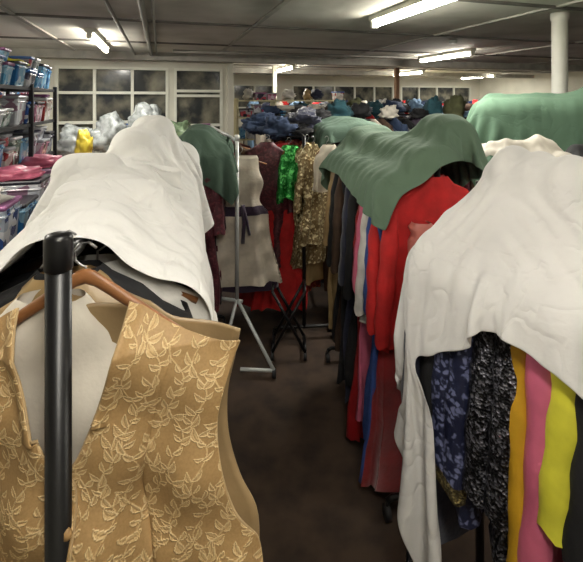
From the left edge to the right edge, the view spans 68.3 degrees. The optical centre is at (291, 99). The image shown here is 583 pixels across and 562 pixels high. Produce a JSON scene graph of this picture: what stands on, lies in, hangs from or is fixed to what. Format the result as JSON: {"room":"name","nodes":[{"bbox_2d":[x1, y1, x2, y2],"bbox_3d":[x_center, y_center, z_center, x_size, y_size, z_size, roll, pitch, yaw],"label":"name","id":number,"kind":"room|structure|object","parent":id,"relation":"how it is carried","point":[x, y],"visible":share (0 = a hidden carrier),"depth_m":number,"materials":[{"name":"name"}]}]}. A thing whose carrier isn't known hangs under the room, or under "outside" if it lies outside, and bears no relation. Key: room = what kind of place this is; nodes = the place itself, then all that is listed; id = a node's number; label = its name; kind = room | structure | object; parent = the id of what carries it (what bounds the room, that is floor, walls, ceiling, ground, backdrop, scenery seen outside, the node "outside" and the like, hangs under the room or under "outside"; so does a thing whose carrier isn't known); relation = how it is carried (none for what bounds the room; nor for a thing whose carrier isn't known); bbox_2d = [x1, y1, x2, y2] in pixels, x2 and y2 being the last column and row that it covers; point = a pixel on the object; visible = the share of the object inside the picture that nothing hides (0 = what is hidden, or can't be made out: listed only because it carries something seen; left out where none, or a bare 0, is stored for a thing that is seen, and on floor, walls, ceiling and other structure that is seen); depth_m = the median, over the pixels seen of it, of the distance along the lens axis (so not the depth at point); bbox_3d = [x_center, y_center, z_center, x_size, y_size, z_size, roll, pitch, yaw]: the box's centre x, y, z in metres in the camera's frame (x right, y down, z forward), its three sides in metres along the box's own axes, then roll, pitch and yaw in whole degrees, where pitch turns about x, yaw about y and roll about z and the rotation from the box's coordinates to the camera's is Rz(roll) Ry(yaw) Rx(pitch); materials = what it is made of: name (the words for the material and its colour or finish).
{"room":"backstage room","nodes":[
{"label":"backstage room","id":0,"kind":"room"},
{"bbox_2d":[34,58,226,150],"bbox_3d":[-3.157,0.525,7.829,3.803,2.750,1.267,0,0,0],"label":"window frame","id":1,"kind":"structure","parent":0,"point":[50,62],"depth_m":7.96,"materials":[{"name":"wood"}]},
{"bbox_2d":[227,63,232,139],"bbox_3d":[-1.201,0.525,8.375,0.150,2.750,0.150,0,0,0],"label":"wall post","id":2,"kind":"object","parent":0,"point":[229,65],"depth_m":8.32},
{"bbox_2d":[0,0,582,77],"bbox_3d":[2.740,-0.900,7.112,14.800,0.100,16.200,0,0,-17],"label":"ceiling","id":3,"kind":"structure","parent":0,"point":[319,14],"depth_m":5.04,"materials":[{"name":"paint"}]},
{"bbox_2d":[0,4,75,50],"bbox_3d":[-2.243,-0.841,2.634,0.050,0.018,10.350,0,0,-17],"label":"trim","id":4,"kind":"structure","parent":3,"relation":"attached to","point":[2,7],"depth_m":4.87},
{"bbox_2d":[84,28,109,52],"bbox_3d":[-2.636,-0.790,5.886,0.100,0.120,1.700,0,0,-17],"label":"fluorescent light","id":5,"kind":"object","parent":3,"relation":"attached to","point":[91,33],"visible":1,"depth_m":5.51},
{"bbox_2d":[103,0,135,54],"bbox_3d":[-1.293,-0.800,2.794,2.929,0.034,9.478,0,0,0],"label":"ceiling pipe","id":6,"kind":"object","parent":3,"relation":"attached to","point":[106,2],"depth_m":4.37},
{"bbox_2d":[137,0,152,55],"bbox_3d":[-1.035,-0.800,2.873,2.948,0.053,9.484,0,0,0],"label":"ceiling pipe","id":7,"kind":"object","parent":3,"relation":"attached to","point":[141,5],"depth_m":4.35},
{"bbox_2d":[217,0,290,54],"bbox_3d":[0.052,-0.841,3.336,0.050,0.018,10.350,0,0,-17],"label":"trim","id":8,"kind":"structure","parent":3,"relation":"attached to","point":[282,3],"depth_m":4.52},
{"bbox_2d":[6,47,582,71],"bbox_3d":[2.123,-0.780,9.130,14.026,0.140,4.479,0,0,0],"label":"ceiling beam","id":9,"kind":"structure","parent":3,"relation":"attached to","point":[34,52],"depth_m":8.21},
{"bbox_2d":[173,50,417,58],"bbox_3d":[0.219,-0.790,7.491,4.279,0.048,1.144,0,0,0],"label":"ceiling pipe","id":10,"kind":"object","parent":3,"relation":"attached to","point":[174,51],"depth_m":7.42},
{"bbox_2d":[233,68,533,78],"bbox_3d":[2.968,-0.790,12.933,10.348,0.120,3.337,0,0,0],"label":"ceiling beam","id":11,"kind":"structure","parent":3,"relation":"attached to","point":[235,70],"depth_m":12.67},
{"bbox_2d":[369,0,454,28],"bbox_3d":[1.054,-0.790,3.668,0.100,0.120,1.500,0,0,-17],"label":"fluorescent light","id":12,"kind":"object","parent":3,"relation":"attached to","point":[411,4],"visible":1,"depth_m":3.81,"materials":[{"name":"plastic"}]},
{"bbox_2d":[418,48,475,62],"bbox_3d":[2.756,-0.790,7.744,0.100,0.120,1.500,0,0,-17],"label":"fluorescent light","id":13,"kind":"object","parent":3,"relation":"attached to","point":[471,50],"visible":1,"depth_m":7.56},
{"bbox_2d":[0,12,582,43],"bbox_3d":[3.084,-0.840,5.988,14.600,0.020,0.050,0,0,-17],"label":"trim","id":14,"kind":"structure","parent":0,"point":[1,13],"depth_m":4.92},
{"bbox_2d":[0,36,582,58],"bbox_3d":[2.558,-0.840,7.710,14.600,0.020,0.050,0,0,-17],"label":"trim","id":15,"kind":"structure","parent":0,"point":[0,36],"depth_m":6.73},
{"bbox_2d":[216,283,492,561],"bbox_3d":[2.740,1.950,7.112,14.800,0.100,16.200,0,0,-17],"label":"floor","id":16,"kind":"structure","parent":0,"point":[293,452],"depth_m":2.31,"materials":[{"name":"carpet"}]},
{"bbox_2d":[0,84,56,165],"bbox_3d":[-2.655,0.875,3.946,0.506,2.050,1.936,0,0,-17],"label":"metal shelving","id":17,"kind":"object","parent":16,"relation":"on","point":[7,89],"visible":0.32,"depth_m":4.00,"materials":[{"name":"metal"}]},
{"bbox_2d":[0,47,54,166],"bbox_3d":[-2.650,0.664,3.960,0.511,2.172,1.821,0,0,-16],"label":"tubs","id":18,"kind":"object","parent":17,"relation":"in","point":[25,71],"visible":0.43,"depth_m":3.88,"materials":[{"name":"blue plastic"}]},
{"bbox_2d":[0,154,61,250],"bbox_3d":[-2.098,1.200,3.270,0.476,1.401,2.639,0,0,-17],"label":"tubs","id":19,"kind":"object","parent":16,"relation":"on","point":[22,187],"visible":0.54,"depth_m":3.13,"materials":[{"name":"clear plastic"}]},
{"bbox_2d":[43,231,89,561],"bbox_3d":[-0.607,1.045,1.580,0.496,1.707,2.067,0,0,-15],"label":"post","id":20,"kind":"object","parent":16,"relation":"on","point":[58,246],"visible":0.56,"depth_m":0.60,"materials":[{"name":"black metal"}]},
{"bbox_2d":[0,238,103,282],"bbox_3d":[-0.481,0.908,1.030,0.596,1.278,0.184,0,0,-16],"label":"coat","id":21,"kind":"object","parent":20,"relation":"hanging from","point":[35,264],"visible":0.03,"depth_m":1.00,"materials":[{"name":"fabric"}]},
{"bbox_2d":[0,264,116,463],"bbox_3d":[-0.404,0.558,0.731,0.369,0.578,0.106,0,0,-12],"label":"cream knit top","id":22,"kind":"object","parent":20,"relation":"hanging from","point":[93,348],"visible":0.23,"depth_m":0.70,"materials":[{"name":"fabric"}]},
{"bbox_2d":[0,265,143,314],"bbox_3d":[-0.417,0.643,0.780,0.500,0.778,0.136,0,0,-12],"label":"blouse","id":23,"kind":"object","parent":20,"relation":"hanging from","point":[96,294],"visible":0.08,"depth_m":0.77,"materials":[{"name":"fabric"}]},
{"bbox_2d":[0,230,192,317],"bbox_3d":[-0.430,0.763,0.822,0.572,1.028,0.125,0,0,-10],"label":"jacket","id":24,"kind":"object","parent":20,"relation":"hanging from","point":[135,287],"visible":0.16,"depth_m":0.83,"materials":[{"name":"fabric"}]},
{"bbox_2d":[0,246,194,292],"bbox_3d":[-0.463,0.908,0.961,0.596,1.278,0.181,0,0,-8],"label":"coat","id":25,"kind":"object","parent":20,"relation":"hanging from","point":[5,285],"visible":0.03,"depth_m":0.94,"materials":[{"name":"fabric"}]},
{"bbox_2d":[0,115,214,320],"bbox_3d":[-0.657,0.480,1.662,0.725,0.800,1.768,0,0,-10],"label":"sheet","id":26,"kind":"object","parent":20,"relation":"on","point":[143,198],"visible":0.77,"depth_m":1.17,"materials":[{"name":"fabric"}]},
{"bbox_2d":[0,241,262,561],"bbox_3d":[-0.335,0.598,0.673,0.585,0.735,0.141,0,0,0],"label":"brocade waistcoat","id":27,"kind":"object","parent":20,"relation":"hanging from","point":[156,475],"visible":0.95,"depth_m":0.66,"materials":[{"name":"brocade fabric"},{"name":"wood"}]},
{"bbox_2d":[76,244,217,321],"bbox_3d":[-0.399,0.728,0.881,0.526,0.928,0.162,0,0,-7],"label":"white fringed shawl","id":28,"kind":"object","parent":20,"relation":"hanging from","point":[170,292],"visible":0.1,"depth_m":0.90,"materials":[{"name":"fabric"}]},
{"bbox_2d":[217,314,225,323],"bbox_3d":[-0.730,1.102,3.260,0.424,1.592,0.669,0,0,-6],"label":"rail","id":29,"kind":"object","parent":16,"relation":"on","point":[221,315],"visible":0.14,"depth_m":3.57,"materials":[{"name":"black metal"}]},
{"bbox_2d":[179,124,238,204],"bbox_3d":[-0.670,0.461,3.208,0.592,0.556,0.655,0,0,0],"label":"sheet","id":30,"kind":"object","parent":29,"relation":"on","point":[215,150],"visible":0.62,"depth_m":3.02,"materials":[{"name":"fabric"}]},
{"bbox_2d":[203,178,225,311],"bbox_3d":[-0.733,0.905,3.222,0.493,1.174,0.577,0,0,-8],"label":"dress","id":31,"kind":"object","parent":29,"relation":"hanging from","point":[216,202],"visible":0.14,"depth_m":3.00,"materials":[{"name":"fabric"}]},
{"bbox_2d":[211,126,275,378],"bbox_3d":[-0.673,1.077,3.924,0.392,1.645,2.295,0,0,-20],"label":"rail","id":32,"kind":"object","parent":16,"relation":"on","point":[236,300],"visible":0.62,"depth_m":3.15,"materials":[{"name":"metal"}]},
{"bbox_2d":[216,147,281,292],"bbox_3d":[-0.387,0.901,3.267,0.639,1.093,0.221,0,0,0],"label":"dress","id":33,"kind":"object","parent":32,"relation":"hanging from","point":[258,265],"visible":0.72,"depth_m":3.23,"materials":[{"name":"beige fabric"}]},
{"bbox_2d":[254,112,291,145],"bbox_3d":[0.464,1.067,8.403,2.466,1.662,0.504,0,0,-17],"label":"rail","id":34,"kind":"object","parent":16,"relation":"on","point":[279,112],"visible":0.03,"depth_m":8.04,"materials":[{"name":"black metal"}]},
{"bbox_2d":[263,97,360,114],"bbox_3d":[0.464,0.136,8.394,2.170,0.393,0.503,0,0,-20],"label":"costume","id":35,"kind":"object","parent":34,"relation":"on","point":[274,109],"visible":0.27,"depth_m":8.04,"materials":[{"name":"blue fabric"}]},
{"bbox_2d":[271,279,306,360],"bbox_3d":[-0.020,1.645,3.240,0.262,0.510,0.260,0,0,0],"label":"trolley","id":36,"kind":"object","parent":16,"relation":"on","point":[274,345],"visible":0.92,"depth_m":3.14,"materials":[{"name":"black metal"}]},
{"bbox_2d":[234,99,344,140],"bbox_3d":[-0.020,0.935,9.300,2.400,1.930,0.400,0,0,-17],"label":"shelves","id":37,"kind":"object","parent":16,"relation":"on","point":[236,101],"visible":0.21,"depth_m":8.94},
{"bbox_2d":[239,88,343,138],"bbox_3d":[0.016,0.288,9.291,2.367,1.085,0.343,0,0,-18],"label":"box","id":38,"kind":"object","parent":37,"relation":"on","point":[316,94],"visible":0.41,"depth_m":9.00,"materials":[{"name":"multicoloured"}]},
{"bbox_2d":[272,133,332,337],"bbox_3d":[0.050,1.092,4.210,0.504,1.612,1.649,0,0,-4],"label":"rail","id":39,"kind":"object","parent":16,"relation":"on","point":[304,325],"visible":0.21,"depth_m":3.41,"materials":[{"name":"black metal"}]},
{"bbox_2d":[245,134,292,267],"bbox_3d":[-0.198,0.823,3.564,0.458,1.078,0.169,0,0,11],"label":"gown","id":40,"kind":"object","parent":39,"relation":"hanging from","point":[267,152],"visible":0.3,"depth_m":3.51,"materials":[{"name":"velvet"},{"name":"wood"}]},
{"bbox_2d":[251,210,307,310],"bbox_3d":[-0.100,1.306,3.534,0.470,0.812,0.216,0,0,0],"label":"skirt","id":41,"kind":"object","parent":39,"relation":"hanging from","point":[291,278],"visible":0.41,"depth_m":3.49,"materials":[{"name":"fabric"}]},
{"bbox_2d":[276,137,298,203],"bbox_3d":[-0.013,0.569,3.485,0.221,0.530,0.166,0,0,0],"label":"green sequin top","id":42,"kind":"object","parent":39,"relation":"hanging from","point":[287,168],"visible":0.81,"depth_m":3.46,"materials":[{"name":"fabric"}]},
{"bbox_2d":[277,122,313,140],"bbox_3d":[0.001,0.282,4.002,0.468,0.185,0.498,0,0,0],"label":"clothes","id":43,"kind":"object","parent":39,"relation":"on","point":[302,128],"visible":0.46,"depth_m":3.83,"materials":[{"name":"black fabric"}]},
{"bbox_2d":[257,115,297,139],"bbox_3d":[-0.115,0.253,3.955,0.399,0.229,0.470,0,0,0],"label":"clothes","id":44,"kind":"object","parent":43,"relation":"on","point":[276,127],"visible":0.8,"depth_m":3.78,"materials":[{"name":"blue fabric"}]},
{"bbox_2d":[240,112,274,134],"bbox_3d":[-0.306,0.233,4.297,0.426,0.230,0.489,0,0,0],"label":"clothes","id":45,"kind":"object","parent":44,"relation":"on","point":[250,124],"visible":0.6,"depth_m":4.16,"materials":[{"name":"fabric"}]},
{"bbox_2d":[286,107,321,128],"bbox_3d":[0.136,0.199,4.092,0.400,0.274,0.430,0,0,0],"label":"clothes","id":46,"kind":"object","parent":43,"relation":"on","point":[307,115],"visible":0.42,"depth_m":3.94,"materials":[{"name":"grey fabric"}]},
{"bbox_2d":[275,139,320,291],"bbox_3d":[-0.004,1.023,3.992,0.578,1.478,0.181,0,0,0],"label":"gown","id":47,"kind":"object","parent":39,"relation":"hanging from","point":[317,283],"visible":0.05,"depth_m":3.98,"materials":[{"name":"fabric"}]},
{"bbox_2d":[290,134,325,268],"bbox_3d":[0.127,0.823,3.559,0.327,1.078,0.179,0,0,-41],"label":"dress","id":48,"kind":"object","parent":39,"relation":"hanging from","point":[314,254],"visible":0.3,"depth_m":3.49,"materials":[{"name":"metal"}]},
{"bbox_2d":[293,136,327,247],"bbox_3d":[0.170,0.713,3.420,0.347,0.858,0.179,0,0,-36],"label":"jacket","id":49,"kind":"object","parent":39,"relation":"hanging from","point":[312,216],"visible":0.63,"depth_m":3.34,"materials":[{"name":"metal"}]},
{"bbox_2d":[306,137,322,285],"bbox_3d":[0.194,0.928,3.691,0.430,1.228,0.170,0,0,-29],"label":"coat","id":50,"kind":"object","parent":39,"relation":"hanging from","point":[314,272],"visible":0.03,"depth_m":3.64,"materials":[{"name":"fabric"}]},
{"bbox_2d":[325,168,439,522],"bbox_3d":[0.585,1.082,2.565,0.504,1.632,1.248,0,0,-8],"label":"rail","id":51,"kind":"object","parent":16,"relation":"on","point":[387,514],"visible":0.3,"depth_m":1.94,"materials":[{"name":"black metal"}]},
{"bbox_2d":[312,136,335,192],"bbox_3d":[0.270,0.488,3.288,0.252,0.428,0.099,0,0,-26],"label":"camisole","id":52,"kind":"object","parent":51,"relation":"hanging from","point":[325,149],"visible":0.52,"depth_m":3.23,"materials":[{"name":"fabric"}]},
{"bbox_2d":[323,172,337,328],"bbox_3d":[0.528,0.923,2.967,0.622,1.278,0.152,0,0,-9],"label":"dress","id":53,"kind":"object","parent":51,"relation":"hanging from","point":[332,278],"visible":0.11,"depth_m":2.92,"materials":[{"name":"fabric"}]},
{"bbox_2d":[319,113,487,230],"bbox_3d":[0.603,0.410,2.504,0.702,0.680,1.282,0,0,-10],"label":"sheet","id":54,"kind":"object","parent":53,"relation":"on","point":[378,164],"visible":0.89,"depth_m":2.07,"materials":[{"name":"fabric"}]},
{"bbox_2d":[326,174,340,342],"bbox_3d":[0.540,0.948,2.867,0.622,1.328,0.152,0,0,-8],"label":"tailcoat","id":55,"kind":"object","parent":51,"relation":"hanging from","point":[335,181],"visible":0.11,"depth_m":2.82,"materials":[{"name":"fabric"}]},
{"bbox_2d":[330,177,343,351],"bbox_3d":[0.555,0.948,2.766,0.622,1.328,0.141,0,0,-7],"label":"coat","id":56,"kind":"object","parent":51,"relation":"hanging from","point":[338,196],"visible":0.15,"depth_m":2.71,"materials":[{"name":"fabric"}]},
{"bbox_2d":[336,182,346,383],"bbox_3d":[0.577,0.998,2.671,0.630,1.428,0.146,0,0,-7],"label":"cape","id":57,"kind":"object","parent":51,"relation":"hanging from","point":[340,377],"visible":0.07,"depth_m":2.60,"materials":[{"name":"fabric"}]},
{"bbox_2d":[338,187,353,402],"bbox_3d":[0.584,1.023,2.578,0.618,1.478,0.152,0,0,-8],"label":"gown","id":58,"kind":"object","parent":51,"relation":"hanging from","point":[341,267],"visible":0.08,"depth_m":2.52,"materials":[{"name":"fabric"}]},
{"bbox_2d":[343,192,358,386],"bbox_3d":[0.596,0.973,2.478,0.622,1.378,0.152,0,0,-9],"label":"overcoat","id":59,"kind":"object","parent":51,"relation":"hanging from","point":[348,293],"visible":0.09,"depth_m":2.41,"materials":[{"name":"fabric"}]},
{"bbox_2d":[346,205,362,441],"bbox_3d":[0.612,1.048,2.329,0.635,1.528,0.148,0,0,-10],"label":"gown","id":60,"kind":"object","parent":51,"relation":"hanging from","point":[354,431],"visible":0.05,"depth_m":2.29,"materials":[{"name":"fabric"}]},
{"bbox_2d":[354,214,367,323],"bbox_3d":[0.636,0.713,2.225,0.631,0.858,0.145,0,0,-8],"label":"shirt","id":61,"kind":"object","parent":51,"relation":"hanging from","point":[358,306],"visible":0.07,"depth_m":2.16,"materials":[{"name":"fabric"}]},
{"bbox_2d":[352,206,371,420],"bbox_3d":[0.625,0.973,2.281,0.627,1.378,0.163,0,0,-9],"label":"dress","id":62,"kind":"object","parent":51,"relation":"hanging from","point":[365,340],"visible":0.09,"depth_m":2.23,"materials":[{"name":"fabric"}]},
{"bbox_2d":[362,217,374,439],"bbox_3d":[0.645,0.973,2.143,0.606,1.378,0.153,0,0,-8],"label":"dress","id":63,"kind":"object","parent":51,"relation":"hanging from","point":[368,377],"visible":0.05,"depth_m":2.10,"materials":[{"name":"fabric"}]},
{"bbox_2d":[366,224,379,335],"bbox_3d":[0.655,0.874,2.092,0.619,1.180,0.150,0,0,-8],"label":"coat","id":64,"kind":"object","parent":51,"relation":"hanging from","point":[373,262],"visible":0.09,"depth_m":2.02,"materials":[{"name":"fabric"}]},
{"bbox_2d":[358,174,444,491],"bbox_3d":[0.653,1.048,2.035,0.672,1.528,0.156,0,0,-12],"label":"dress","id":65,"kind":"object","parent":51,"relation":"hanging from","point":[381,464],"visible":0.12,"depth_m":1.98,"materials":[{"name":"red fabric"}]},
{"bbox_2d":[408,221,432,252],"bbox_3d":[0.583,0.756,1.901,0.152,0.432,0.130,0,0,0],"label":"peach satin top","id":66,"kind":"object","parent":51,"relation":"hanging from","point":[416,230],"visible":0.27,"depth_m":1.88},
{"bbox_2d":[374,167,468,353],"bbox_3d":[0.672,0.713,1.985,0.600,0.858,0.141,0,0,-9],"label":"jacket","id":67,"kind":"object","parent":51,"relation":"hanging from","point":[429,200],"visible":0.4,"depth_m":1.92,"materials":[{"name":"fabric"}]},
{"bbox_2d":[365,118,411,120],"bbox_3d":[1.628,1.067,5.622,2.866,1.662,0.504,0,0,-17],"label":"rail","id":68,"kind":"object","parent":16,"relation":"on","point":[384,118],"visible":0.02,"depth_m":5.51,"materials":[{"name":"black metal"}]},
{"bbox_2d":[327,94,468,119],"bbox_3d":[1.683,0.115,5.634,2.686,0.384,0.555,0,0,-17],"label":"costume","id":69,"kind":"object","parent":68,"relation":"on","point":[456,104],"visible":0.56,"depth_m":5.51,"materials":[{"name":"teal fabric"}]},
{"bbox_2d":[355,115,473,191],"bbox_3d":[1.602,0.909,5.615,2.680,1.457,0.681,0,0,-17],"label":"costume","id":70,"kind":"object","parent":68,"relation":"hanging from","point":[394,124],"visible":0.02,"depth_m":5.42,"materials":[{"name":"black fabric"}]},
{"bbox_2d":[475,181,483,561],"bbox_3d":[0.866,1.092,1.217,0.504,1.612,0.810,0,0,-31],"label":"rail","id":71,"kind":"object","parent":16,"relation":"on","point":[479,531],"visible":0.18,"depth_m":1.52,"materials":[{"name":"black metal"}]},
{"bbox_2d":[419,355,433,417],"bbox_3d":[0.660,0.784,1.554,0.550,0.800,0.126,0,0,-30],"label":"jacket","id":72,"kind":"object","parent":71,"relation":"hanging from","point":[426,364],"visible":0.02,"depth_m":1.41,"materials":[{"name":"fabric"}]},
{"bbox_2d":[400,331,468,561],"bbox_3d":[0.632,1.003,1.613,0.573,1.178,0.127,0,0,-31],"label":"coat","id":73,"kind":"object","parent":71,"relation":"hanging from","point":[449,528],"visible":0.02,"depth_m":1.52,"materials":[{"name":"fabric"}]},
{"bbox_2d":[431,351,448,488],"bbox_3d":[0.689,0.754,1.510,0.551,0.920,0.126,0,0,-32],"label":"jacket","id":74,"kind":"object","parent":71,"relation":"hanging from","point":[439,379],"visible":0.06,"depth_m":1.36,"materials":[{"name":"blue fabric"}]},
{"bbox_2d":[443,336,484,529],"bbox_3d":[0.717,0.808,1.460,0.550,1.028,0.145,0,0,-28],"label":"coat","id":75,"kind":"object","parent":71,"relation":"hanging from","point":[469,516],"visible":0.14,"depth_m":1.31,"materials":[{"name":"blue fabric"}]},
{"bbox_2d":[462,331,494,508],"bbox_3d":[0.758,0.734,1.391,0.554,0.880,0.126,0,0,-30],"label":"jacket","id":76,"kind":"object","parent":71,"relation":"hanging from","point":[476,424],"visible":0.13,"depth_m":1.25,"materials":[{"name":"fabric"}]},
{"bbox_2d":[394,145,582,561],"bbox_3d":[0.807,0.855,1.279,0.659,1.416,1.032,0,0,-30],"label":"sheet","id":77,"kind":"object","parent":71,"relation":"on","point":[505,260],"visible":1,"depth_m":1.29,"materials":[{"name":"fabric"}]},
{"bbox_2d":[483,333,516,561],"bbox_3d":[0.788,0.823,1.343,0.550,1.058,0.136,0,0,-31],"label":"dress","id":78,"kind":"object","parent":71,"relation":"hanging from","point":[495,496],"visible":0.16,"depth_m":1.19,"materials":[{"name":"fabric"}]},
{"bbox_2d":[506,345,526,561],"bbox_3d":[0.821,0.833,1.291,0.539,1.078,0.130,0,0,-34],"label":"tunic","id":79,"kind":"object","parent":71,"relation":"hanging from","point":[518,421],"visible":0.12,"depth_m":1.16,"materials":[{"name":"fabric"}]},
{"bbox_2d":[517,353,563,561],"bbox_3d":[0.850,0.933,1.248,0.553,1.278,0.126,0,0,-31],"label":"garment","id":80,"kind":"object","parent":71,"relation":"hanging from","point":[534,545],"visible":0.31,"depth_m":1.11,"materials":[{"name":"fabric"}]},
{"bbox_2d":[537,372,576,547],"bbox_3d":[0.876,0.694,1.204,0.554,0.800,0.132,0,0,-34],"label":"garment","id":81,"kind":"object","parent":71,"relation":"hanging from","point":[561,425],"visible":0.47,"depth_m":1.06,"materials":[{"name":"fabric"}]},
{"bbox_2d":[561,394,582,561],"bbox_3d":[0.906,0.933,1.149,0.551,1.278,0.127,0,0,-30],"label":"coat","id":82,"kind":"object","parent":71,"relation":"hanging from","point":[572,537],"visible":0.61,"depth_m":1.02,"materials":[{"name":"fabric"}]},
{"bbox_2d":[550,11,569,93],"bbox_3d":[2.620,0.525,4.200,0.224,2.750,0.224,0,0,0],"label":"support column","id":83,"kind":"structure","parent":16,"relation":"on","point":[559,20],"depth_m":4.14,"materials":[{"name":"paint"}]},
{"bbox_3d":[3.245,1.067,7.685,6.427,1.662,2.402,0,0,0],"label":"rail","id":84,"kind":"object","parent":16,"relation":"on","visible":0},
{"bbox_2d":[312,98,477,118],"bbox_3d":[3.361,0.134,7.693,6.385,0.358,0.639,0,0,-16],"label":"costume","id":85,"kind":"object","parent":84,"relation":"on","point":[375,106],"visible":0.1,"depth_m":7.08,"materials":[{"name":"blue fabric"}]},
{"bbox_3d":[0.495,1.087,4.040,0.638,1.622,1.056,0,0,0],"label":"rail","id":86,"kind":"object","parent":16,"relation":"on","visible":0},
{"bbox_2d":[321,142,340,290],"bbox_3d":[0.494,0.948,4.018,0.652,1.328,0.859,0,0,-9],"label":"coats","id":87,"kind":"object","parent":86,"relation":"hanging from","point":[324,280],"visible":0.02,"depth_m":3.62,"materials":[{"name":"brown fabric"}]},
{"bbox_2d":[308,116,379,147],"bbox_3d":[0.460,0.357,4.014,0.775,0.410,0.962,0,0,-5],"label":"sheet","id":88,"kind":"object","parent":86,"relation":"on","point":[336,128],"visible":0.48,"depth_m":3.65,"materials":[{"name":"fabric"}]},
{"bbox_3d":[-2.902,1.385,6.328,0.783,1.030,0.603,0,0,0],"label":"cardboard box","id":89,"kind":"object","parent":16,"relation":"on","visible":0},
{"bbox_2d":[74,129,92,152],"bbox_3d":[-3.002,0.652,6.248,0.246,0.475,0.199,0,0,18],"label":"bag","id":90,"kind":"object","parent":89,"relation":"on","point":[84,141],"visible":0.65,"depth_m":6.18,"materials":[{"name":"plastic"}]},
{"bbox_3d":[2.510,0.987,3.300,1.980,1.822,1.003,0,0,0],"label":"rail","id":91,"kind":"object","parent":16,"relation":"on","visible":0},
{"bbox_2d":[466,87,582,186],"bbox_3d":[2.473,0.331,3.305,2.240,0.898,0.830,0,0,16],"label":"sheet","id":92,"kind":"object","parent":91,"relation":"on","point":[558,118],"visible":0.57,"depth_m":3.22,"materials":[{"name":"fabric"}]},
{"bbox_3d":[-2.538,1.460,7.276,2.720,0.880,1.525,0,0,0],"label":"work table","id":93,"kind":"object","parent":16,"relation":"on","visible":0},
{"bbox_2d":[57,123,93,156],"bbox_3d":[-3.516,0.669,6.977,0.548,0.582,0.561,0,0,11],"label":"plastic bag","id":94,"kind":"object","parent":93,"relation":"on","point":[66,145],"visible":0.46,"depth_m":6.76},
{"bbox_2d":[90,111,126,152],"bbox_3d":[-3.002,0.569,7.117,0.568,0.781,0.556,0,0,0],"label":"plastic bag","id":95,"kind":"object","parent":93,"relation":"on","point":[108,125],"visible":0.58,"depth_m":6.94,"materials":[{"name":"plastic"}]},
{"bbox_2d":[128,102,166,126],"bbox_3d":[-2.417,0.498,7.315,0.711,0.939,0.556,0,0,0],"label":"plastic bag","id":96,"kind":"object","parent":93,"relation":"on","point":[141,109],"visible":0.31,"depth_m":7.13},
{"bbox_2d":[171,120,190,136],"bbox_3d":[-1.965,0.641,7.456,0.571,0.594,0.553,0,0,0],"label":"plastic bag","id":97,"kind":"object","parent":93,"relation":"on","point":[180,127],"visible":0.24,"depth_m":7.30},
{"bbox_3d":[1.825,1.142,2.350,1.206,1.512,0.890,0,0,0],"label":"rail","id":98,"kind":"object","parent":16,"relation":"on","visible":0},
{"bbox_2d":[564,144,582,156],"bbox_3d":[1.739,0.329,2.372,0.614,0.177,0.561,0,0,24],"label":"blanket","id":99,"kind":"object","parent":98,"relation":"on","point":[575,149],"visible":0.26,"depth_m":2.35,"materials":[{"name":"fabric"}]},
{"bbox_2d":[482,134,571,156],"bbox_3d":[1.321,0.277,2.553,0.516,0.147,0.504,0,0,22],"label":"blanket","id":100,"kind":"object","parent":99,"relation":"on","point":[536,142],"visible":0.6,"depth_m":2.46,"materials":[{"name":"fabric"}]},
{"bbox_2d":[233,74,478,144],"bbox_3d":[2.201,0.525,15.375,11.000,2.750,0.120,0,0,-17],"label":"wall","id":101,"kind":"structure","parent":0,"point":[283,81],"depth_m":15.23,"materials":[{"name":"beige paint"}]},
{"bbox_2d":[233,84,271,108],"bbox_3d":[-1.566,-0.120,14.185,2.100,0.800,0.095,0,0,-17],"label":"window","id":102,"kind":"structure","parent":101,"relation":"in","point":[238,89],"depth_m":14.23,"materials":[{"name":"clear glass"}]},
{"bbox_2d":[292,85,393,102],"bbox_3d":[1.877,-0.120,15.237,3.900,0.800,0.095,0,0,-17],"label":"window","id":103,"kind":"structure","parent":101,"relation":"in","point":[368,93],"depth_m":15.32,"materials":[{"name":"clear glass"}]},
{"bbox_2d":[401,86,470,101],"bbox_3d":[5.511,-0.120,16.348,3.100,0.800,0.095,0,0,-17],"label":"window","id":104,"kind":"structure","parent":101,"relation":"in","point":[423,93],"depth_m":16.31,"materials":[{"name":"clear glass"}]},
{"bbox_2d":[233,64,550,72],"bbox_3d":[3.341,-0.840,11.714,10.760,0.020,0.050,0,0,-17],"label":"trim","id":105,"kind":"structure","parent":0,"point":[233,64],"depth_m":11.41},
{"bbox_2d":[267,0,582,74],"bbox_3d":[1.521,-0.841,6.739,0.050,0.018,16.000,0,0,-17],"label":"trim","id":106,"kind":"structure","parent":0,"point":[576,1],"depth_m":4.80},
{"bbox_2d":[335,41,582,75],"bbox_3d":[3.816,-0.841,7.441,0.050,0.018,16.000,0,0,-17],"label":"trim","id":107,"kind":"structure","parent":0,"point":[577,41],"depth_m":7.73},
{"bbox_2d":[455,0,582,10],"bbox_3d":[3.610,-0.840,4.267,14.600,0.020,0.050,0,0,-17],"label":"trim","id":108,"kind":"structure","parent":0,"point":[473,1],"depth_m":3.77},
{"bbox_2d":[479,72,582,98],"bbox_3d":[9.793,0.525,9.268,0.150,2.750,16.200,0,0,-17],"label":"wall","id":109,"kind":"structure","parent":0,"point":[541,83],"depth_m":14.81,"materials":[{"name":"beige paint"}]},
{"bbox_3d":[-2.161,0.525,11.103,1.781,2.750,5.486,0,0,0],"label":"wall","id":110,"kind":"structure","parent":0,"visible":0},
{"bbox_2d":[54,65,167,140],"bbox_3d":[-3.213,0.150,7.773,1.900,1.500,0.095,0,0,-17],"label":"window","id":111,"kind":"structure","parent":110,"relation":"in","point":[85,94],"depth_m":7.74,"materials":[{"name":"clear glass"}]},
{"bbox_2d":[174,68,222,134],"bbox_3d":[-1.774,0.150,8.213,0.910,1.500,0.095,0,0,-17],"label":"window","id":112,"kind":"structure","parent":110,"relation":"in","point":[198,92],"depth_m":8.24,"materials":[{"name":"clear glass"}]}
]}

